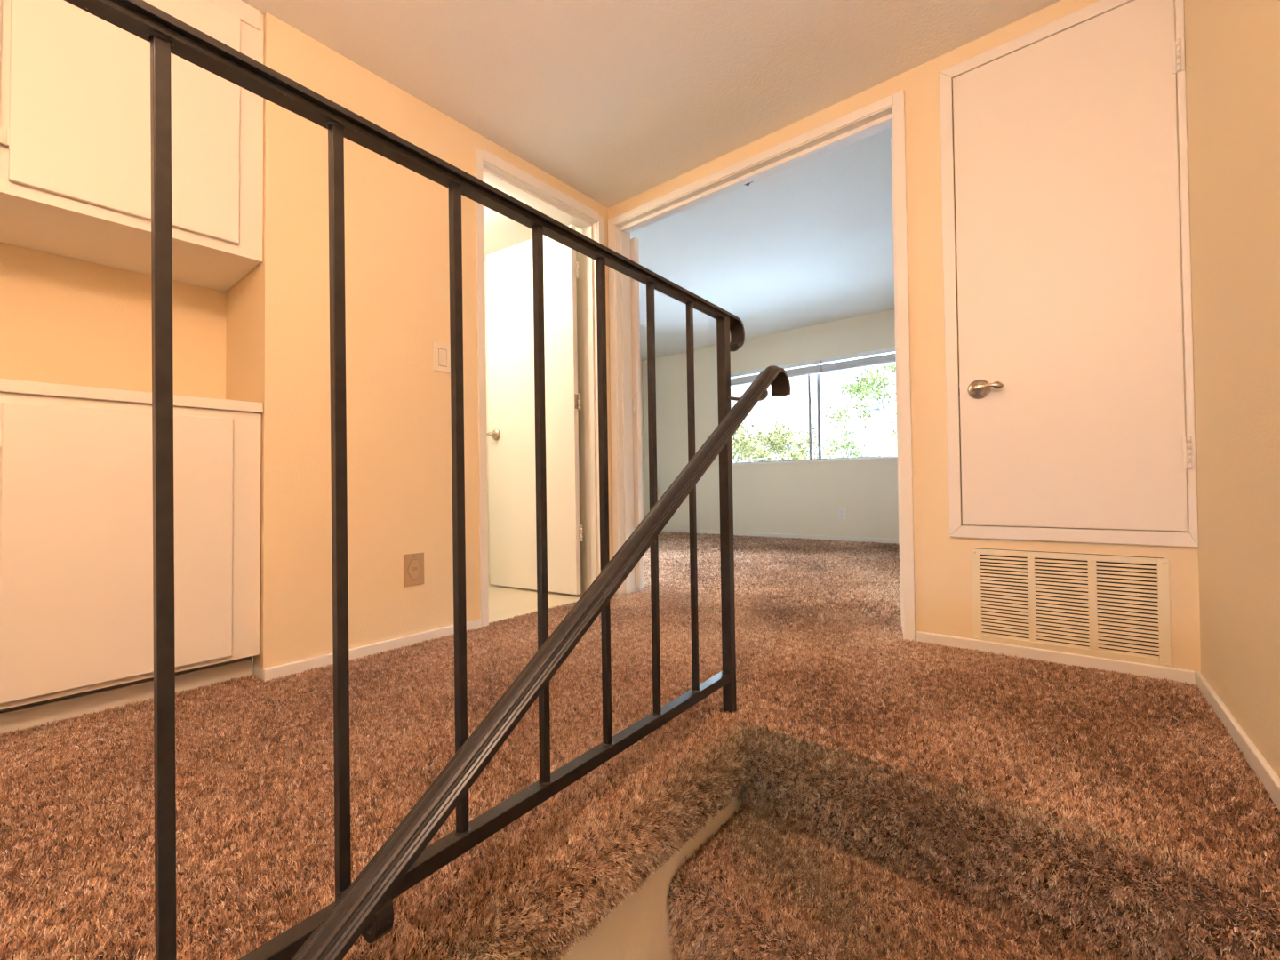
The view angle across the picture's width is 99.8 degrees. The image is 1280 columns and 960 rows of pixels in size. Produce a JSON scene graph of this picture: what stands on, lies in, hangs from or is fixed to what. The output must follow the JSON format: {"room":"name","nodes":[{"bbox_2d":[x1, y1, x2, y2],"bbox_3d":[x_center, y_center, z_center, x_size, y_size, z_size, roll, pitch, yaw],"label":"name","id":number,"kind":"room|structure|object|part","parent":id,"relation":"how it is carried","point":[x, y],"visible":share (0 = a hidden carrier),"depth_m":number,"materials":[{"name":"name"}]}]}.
{"room":"stair landing","nodes":[
{"label":"stair landing","id":0,"kind":"room"},
{"bbox_2d":[0,12,613,675],"bbox_3d":[-1.460,-0.450,1.778,0.500,2.180,3.500,-1,-1,39],"label":"wall","id":1,"kind":"structure","parent":0,"point":[399,488],"depth_m":1.90,"materials":[{"name":"beige paint"}]},
{"bbox_2d":[0,0,263,291],"bbox_3d":[-1.718,-1.097,1.421,0.424,0.804,1.133,-1,-1,39],"label":"upper cabinet","id":2,"kind":"object","parent":1,"relation":"attached to","point":[76,151],"visible":0.96,"depth_m":1.49,"materials":[{"name":"paint"}]},
{"bbox_3d":[-1.696,-1.083,1.127,0.016,0.708,0.470,-1,-1,39],"label":"cabinet door","id":3,"kind":"part","parent":2,"relation":"part of","materials":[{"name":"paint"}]},
{"bbox_3d":[-1.571,-1.472,1.299,0.008,0.060,1.115,-1,-1,39],"label":"rail","id":4,"kind":"part","parent":2,"relation":"part of","materials":[{"name":"paint"}]},
{"bbox_2d":[254,618,480,681],"bbox_3d":[-0.963,0.619,2.019,0.100,0.053,0.789,-1,-1,39],"label":"baseboard","id":5,"kind":"structure","parent":1,"relation":"attached to","point":[283,670],"depth_m":1.91,"materials":[{"name":"white paint"}]},
{"bbox_2d":[403,552,423,586],"bbox_3d":[-0.869,0.344,2.075,0.009,0.122,0.080,-1,-1,39],"label":"wall jack","id":6,"kind":"object","parent":1,"relation":"attached to","point":[413,564],"visible":1,"depth_m":2.07,"materials":[{"name":"brown plastic"}]},
{"bbox_2d":[407,559,421,579],"bbox_3d":[-0.868,0.344,2.074,0.001,0.077,0.057,-1,-1,39],"label":"socket","id":7,"kind":"object","parent":6,"relation":"attached to","point":[413,565],"depth_m":2.07,"materials":[{"name":"brown plastic"}]},
{"bbox_2d":[432,342,450,373],"bbox_3d":[-0.800,-0.496,2.184,0.010,0.116,0.076,-1,-1,39],"label":"light switch","id":8,"kind":"object","parent":1,"relation":"attached to","point":[442,352],"visible":0.92,"depth_m":2.18,"materials":[{"name":"beige plastic"}]},
{"bbox_2d":[486,224,582,594],"bbox_3d":[-0.636,-0.375,3.076,0.698,1.997,0.086,-1,-1,33],"label":"door","id":9,"kind":"structure","parent":1,"relation":"in","point":[509,280],"depth_m":3.08,"materials":[{"name":"white paint"}]},
{"bbox_3d":[-0.908,-0.272,3.213,0.090,0.028,0.018,-1,-1,39],"label":"lever handle","id":10,"kind":"part","parent":9,"relation":"part of","materials":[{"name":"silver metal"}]},
{"bbox_2d":[474,147,604,628],"bbox_3d":[-0.439,-0.403,2.623,0.011,2.083,0.807,-1,-1,39],"label":"trim","id":11,"kind":"structure","parent":1,"relation":"attached to","point":[480,156],"depth_m":2.32,"materials":[{"name":"white paint"}]},
{"bbox_2d":[482,160,600,589],"bbox_3d":[-0.505,-0.398,2.650,0.126,2.066,0.764,-1,-1,39],"label":"trim","id":12,"kind":"structure","parent":1,"relation":"attached to","point":[492,175],"depth_m":2.92,"materials":[{"name":"white paint"}]},
{"bbox_2d":[0,533,1279,959],"bbox_3d":[-0.141,0.720,2.962,5.200,0.182,7.000,-1,-1,39],"label":"floor","id":13,"kind":"structure","parent":0,"point":[1248,920],"depth_m":0.94,"materials":[{"name":"brown carpet"}]},
{"bbox_2d":[0,392,261,735],"bbox_3d":[-1.707,0.216,1.395,0.424,0.848,1.130,-1,-1,39],"label":"base cabinet","id":14,"kind":"object","parent":13,"relation":"on","point":[76,611],"visible":0.92,"depth_m":1.44,"materials":[{"name":"paint"}]},
{"bbox_3d":[-1.608,0.609,1.316,0.010,0.057,1.110,-1,-1,39],"label":"toe moulding","id":15,"kind":"part","parent":14,"relation":"part of","materials":[{"name":"white paint"}]},
{"bbox_2d":[0,378,263,413],"bbox_3d":[-1.712,-0.224,1.405,0.420,0.031,1.123,-1,-1,39],"label":"countertop","id":16,"kind":"structure","parent":14,"relation":"on","point":[6,386],"depth_m":1.44,"materials":[{"name":"laminate"}]},
{"bbox_2d":[64,0,744,959],"bbox_3d":[-0.468,0.082,0.488,0.039,1.058,2.517,-1,-1,37],"label":"stair railing","id":17,"kind":"object","parent":13,"relation":"on","point":[165,33],"visible":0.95,"depth_m":0.67,"materials":[{"name":"black metal"}]},
{"bbox_3d":[-0.476,-0.397,0.493,0.039,0.099,2.517,-1,-1,37],"label":"rail","id":18,"kind":"part","parent":17,"relation":"part of","materials":[{"name":"black metal"}]},
{"bbox_3d":[-0.488,0.510,0.449,0.124,0.023,2.389,-1,-1,39],"label":"rail","id":19,"kind":"part","parent":17,"relation":"part of","materials":[{"name":"black metal"}]},
{"bbox_2d":[290,365,790,959],"bbox_3d":[-0.257,0.406,0.667,0.100,1.444,2.212,-1,-1,37],"label":"handrail","id":20,"kind":"object","parent":17,"relation":"attached to","point":[365,908],"visible":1,"depth_m":0.70,"materials":[{"name":"dark wood"},{"name":"black iron paint"}]},
{"bbox_3d":[0.227,0.087,1.416,0.027,1.045,0.027,-1,-1,39],"label":"newel post","id":21,"kind":"part","parent":17,"relation":"part of","materials":[{"name":"black metal"}]},
{"bbox_2d":[0,585,1279,959],"bbox_3d":[-0.007,0.698,1.402,2.380,0.214,2.875,-1,-1,39],"label":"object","id":22,"kind":"structure","parent":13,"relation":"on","point":[784,639],"depth_m":1.08,"materials":[{"name":"brown carpet"}]},
{"bbox_2d":[635,531,900,619],"bbox_3d":[-0.260,0.681,2.975,4.737,0.141,6.861,-1,-1,39],"label":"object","id":23,"kind":"structure","parent":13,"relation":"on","point":[765,576],"depth_m":3.65,"materials":[{"name":"brown carpet"}]},
{"bbox_2d":[640,360,645,519],"bbox_3d":[-1.026,-0.521,5.925,0.130,2.400,3.245,-1,-1,39],"label":"wall","id":24,"kind":"structure","parent":0,"point":[641,361],"depth_m":7.12,"materials":[{"name":"paint"}]},
{"bbox_2d":[558,792,742,959],"bbox_3d":[-0.781,0.309,0.127,0.100,3.755,4.200,-1,-1,39],"label":"wall","id":25,"kind":"structure","parent":0,"point":[637,929],"depth_m":1.00,"materials":[{"name":"paint"}]},
{"bbox_2d":[241,0,1061,261],"bbox_3d":[-1.182,-1.555,0.806,3.700,0.080,4.750,-1,-1,39],"label":"ceiling","id":26,"kind":"structure","parent":0,"point":[614,100],"depth_m":1.96,"materials":[{"name":"paint"}]},
{"bbox_2d":[630,127,894,359],"bbox_3d":[0.947,-1.680,4.367,5.200,0.098,3.440,-1,-1,39],"label":"ceiling","id":27,"kind":"structure","parent":0,"point":[810,243],"depth_m":3.91,"materials":[{"name":"paint"}]},
{"bbox_2d":[642,308,899,538],"bbox_3d":[2.004,-0.572,5.630,5.200,2.400,0.130,-1,-1,39],"label":"wall","id":28,"kind":"structure","parent":0,"point":[805,499],"depth_m":5.95,"materials":[{"name":"paint"}]},
{"bbox_2d":[661,528,899,543],"bbox_3d":[0.890,0.612,4.363,4.770,0.060,3.245,-1,-1,39],"label":"baseboard","id":29,"kind":"structure","parent":28,"relation":"attached to","point":[740,533],"depth_m":5.78,"materials":[{"name":"white paint"}]},
{"bbox_2d":[732,352,897,465],"bbox_3d":[1.854,-0.723,5.720,2.220,1.082,0.120,-1,-1,39],"label":"window","id":30,"kind":"structure","parent":28,"relation":"in","point":[812,460],"depth_m":5.73,"materials":[{"name":"metal"}]},
{"bbox_2d":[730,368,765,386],"bbox_3d":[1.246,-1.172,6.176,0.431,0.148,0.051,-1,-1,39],"label":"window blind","id":31,"kind":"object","parent":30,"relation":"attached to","point":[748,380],"depth_m":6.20,"materials":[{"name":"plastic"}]},
{"bbox_3d":[1.847,-0.196,5.694,2.220,0.028,0.070,-1,-1,39],"label":"sill","id":32,"kind":"part","parent":30,"relation":"part of","materials":[{"name":"white paint"}]},
{"bbox_2d":[777,346,895,377],"bbox_3d":[1.998,-1.190,5.562,1.192,0.148,0.051,-1,-1,39],"label":"window blind","id":33,"kind":"object","parent":30,"relation":"attached to","point":[871,361],"depth_m":5.50,"materials":[{"name":"plastic"}]},
{"bbox_3d":[1.830,-1.242,5.705,2.192,0.042,0.041,-1,-1,39],"label":"head rail","id":34,"kind":"part","parent":33,"relation":"part of","materials":[{"name":"plastic"}]},
{"bbox_3d":[1.832,-1.128,5.705,2.184,0.015,0.028,-1,-1,39],"label":"rail","id":35,"kind":"part","parent":33,"relation":"part of","materials":[{"name":"plastic"}]},
{"bbox_2d":[838,508,846,519],"bbox_3d":[2.061,0.349,5.496,0.072,0.116,0.009,-1,-1,39],"label":"wall outlet","id":36,"kind":"object","parent":28,"relation":"attached to","point":[841,511],"visible":1,"depth_m":5.49,"materials":[{"name":"white plastic"}]},
{"bbox_2d":[484,0,1200,671],"bbox_3d":[-0.127,-0.567,3.019,5.200,2.400,0.121,-1,-1,39],"label":"wall","id":37,"kind":"structure","parent":0,"point":[943,577],"depth_m":1.97,"materials":[{"name":"beige paint"}]},
{"bbox_2d":[630,237,643,589],"bbox_3d":[-0.252,-0.372,3.277,0.690,1.980,0.043,-2,-1,45],"label":"door","id":38,"kind":"structure","parent":37,"relation":"in","point":[634,242],"depth_m":3.04,"materials":[{"name":"white paint"}]},
{"bbox_2d":[608,89,916,641],"bbox_3d":[0.466,-0.415,2.538,1.508,2.076,0.138,-1,-1,39],"label":"trim","id":39,"kind":"structure","parent":37,"relation":"attached to","point":[897,100],"depth_m":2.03,"materials":[{"name":"white paint"}]},
{"bbox_2d":[890,137,902,626],"bbox_3d":[1.258,-0.398,2.413,0.041,1.965,0.697,-1,-1,39],"label":"door","id":40,"kind":"structure","parent":37,"relation":"in","point":[891,138],"depth_m":2.16,"materials":[{"name":"white paint"}]},
{"bbox_2d":[915,631,1195,685],"bbox_3d":[1.308,0.580,1.772,0.728,0.053,0.012,-1,-1,39],"label":"baseboard","id":41,"kind":"structure","parent":37,"relation":"attached to","point":[1182,676],"depth_m":1.72,"materials":[{"name":"white paint"}]},
{"bbox_2d":[938,0,1198,547],"bbox_3d":[1.338,-0.641,1.744,0.624,1.678,0.013,-1,-1,39],"label":"trim","id":42,"kind":"structure","parent":37,"relation":"attached to","point":[1152,538],"depth_m":1.78,"materials":[{"name":"white paint"}]},
{"bbox_2d":[971,548,1171,667],"bbox_3d":[1.369,0.398,1.745,0.497,0.324,0.043,-1,-1,39],"label":"air vent","id":43,"kind":"object","parent":37,"relation":"in","point":[1107,606],"visible":0.99,"depth_m":1.72,"materials":[{"name":"metal"}]},
{"bbox_3d":[1.238,0.399,1.832,0.134,0.273,0.008,-1,-1,39],"label":"louvre panel","id":44,"kind":"part","parent":43,"relation":"part of","materials":[{"name":"metal"}]},
{"bbox_3d":[1.357,0.396,1.735,0.134,0.273,0.008,-1,-1,39],"label":"louvre panel","id":45,"kind":"part","parent":43,"relation":"part of","materials":[{"name":"metal"}]},
{"bbox_3d":[1.479,0.393,1.636,0.137,0.273,0.008,-1,-1,39],"label":"louvre panel","id":46,"kind":"part","parent":43,"relation":"part of","materials":[{"name":"metal"}]},
{"bbox_2d":[952,0,1195,531],"bbox_3d":[1.345,-0.642,1.723,0.582,1.590,0.084,-1,-1,39],"label":"door","id":47,"kind":"structure","parent":37,"relation":"in","point":[1071,372],"depth_m":1.71,"materials":[{"name":"white paint"}]},
{"bbox_3d":[1.177,-0.317,1.823,0.090,0.028,0.018,-1,-1,30],"label":"lever handle","id":48,"kind":"part","parent":47,"relation":"part of","materials":[{"name":"silver metal"}]},
{"bbox_2d":[1184,0,1279,778],"bbox_3d":[0.105,0.289,-0.466,0.100,3.755,5.004,-1,-1,38],"label":"wall","id":49,"kind":"structure","parent":0,"point":[1232,47],"depth_m":1.17,"materials":[{"name":"beige paint"}]},
{"bbox_2d":[1195,671,1279,809],"bbox_3d":[1.276,0.574,1.127,0.012,0.053,1.050,-1,-1,38],"label":"baseboard","id":50,"kind":"structure","parent":49,"relation":"attached to","point":[1256,761],"depth_m":1.15,"materials":[{"name":"white paint"}]},
{"bbox_3d":[-0.897,2.227,-0.936,1.200,0.100,2.400,-1,-1,39],"label":"floor","id":51,"kind":"structure","parent":0,"visible":0},
{"bbox_2d":[666,807,1106,959],"bbox_3d":[-0.070,1.474,0.127,0.986,1.434,2.210,-1,-1,39],"label":"staircase","id":52,"kind":"structure","parent":51,"relation":"on","point":[756,889],"depth_m":0.98,"materials":[{"name":"brown carpet"}]},
{"label":"outside","id":53,"kind":"structure","parent":0,"visible":0},
{"bbox_3d":[13.646,1.701,19.824,60.000,0.200,36.440,-1,-1,39],"label":"ground","id":54,"kind":"structure","parent":53,"visible":0},
{"bbox_2d":[731,422,809,462],"bbox_3d":[1.944,0.232,10.619,1.772,2.911,2.988,-1,-1,-22],"label":"shrub","id":55,"kind":"object","parent":54,"relation":"on","point":[744,446],"visible":0.44,"depth_m":10.09,"materials":[{"name":"green plant"}]},
{"bbox_2d":[751,420,839,461],"bbox_3d":[3.396,0.157,12.371,1.866,3.052,1.882,-1,-1,-19],"label":"shrub","id":56,"kind":"object","parent":54,"relation":"on","point":[782,441],"visible":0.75,"depth_m":12.24,"materials":[{"name":"green plant"}]},
{"bbox_2d":[825,429,871,457],"bbox_3d":[5.244,0.213,13.505,0.970,2.908,1.490,-1,-1,39],"label":"shrub","id":57,"kind":"object","parent":54,"relation":"on","point":[850,454],"visible":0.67,"depth_m":13.34,"materials":[{"name":"green plant"}]},
{"bbox_2d":[823,352,896,455],"bbox_3d":[4.869,-0.518,11.083,1.974,4.328,2.013,-1,-1,39],"label":"tree","id":58,"kind":"object","parent":54,"relation":"on","point":[861,388],"visible":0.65,"depth_m":11.08,"materials":[{"name":"green plant"}]}
]}

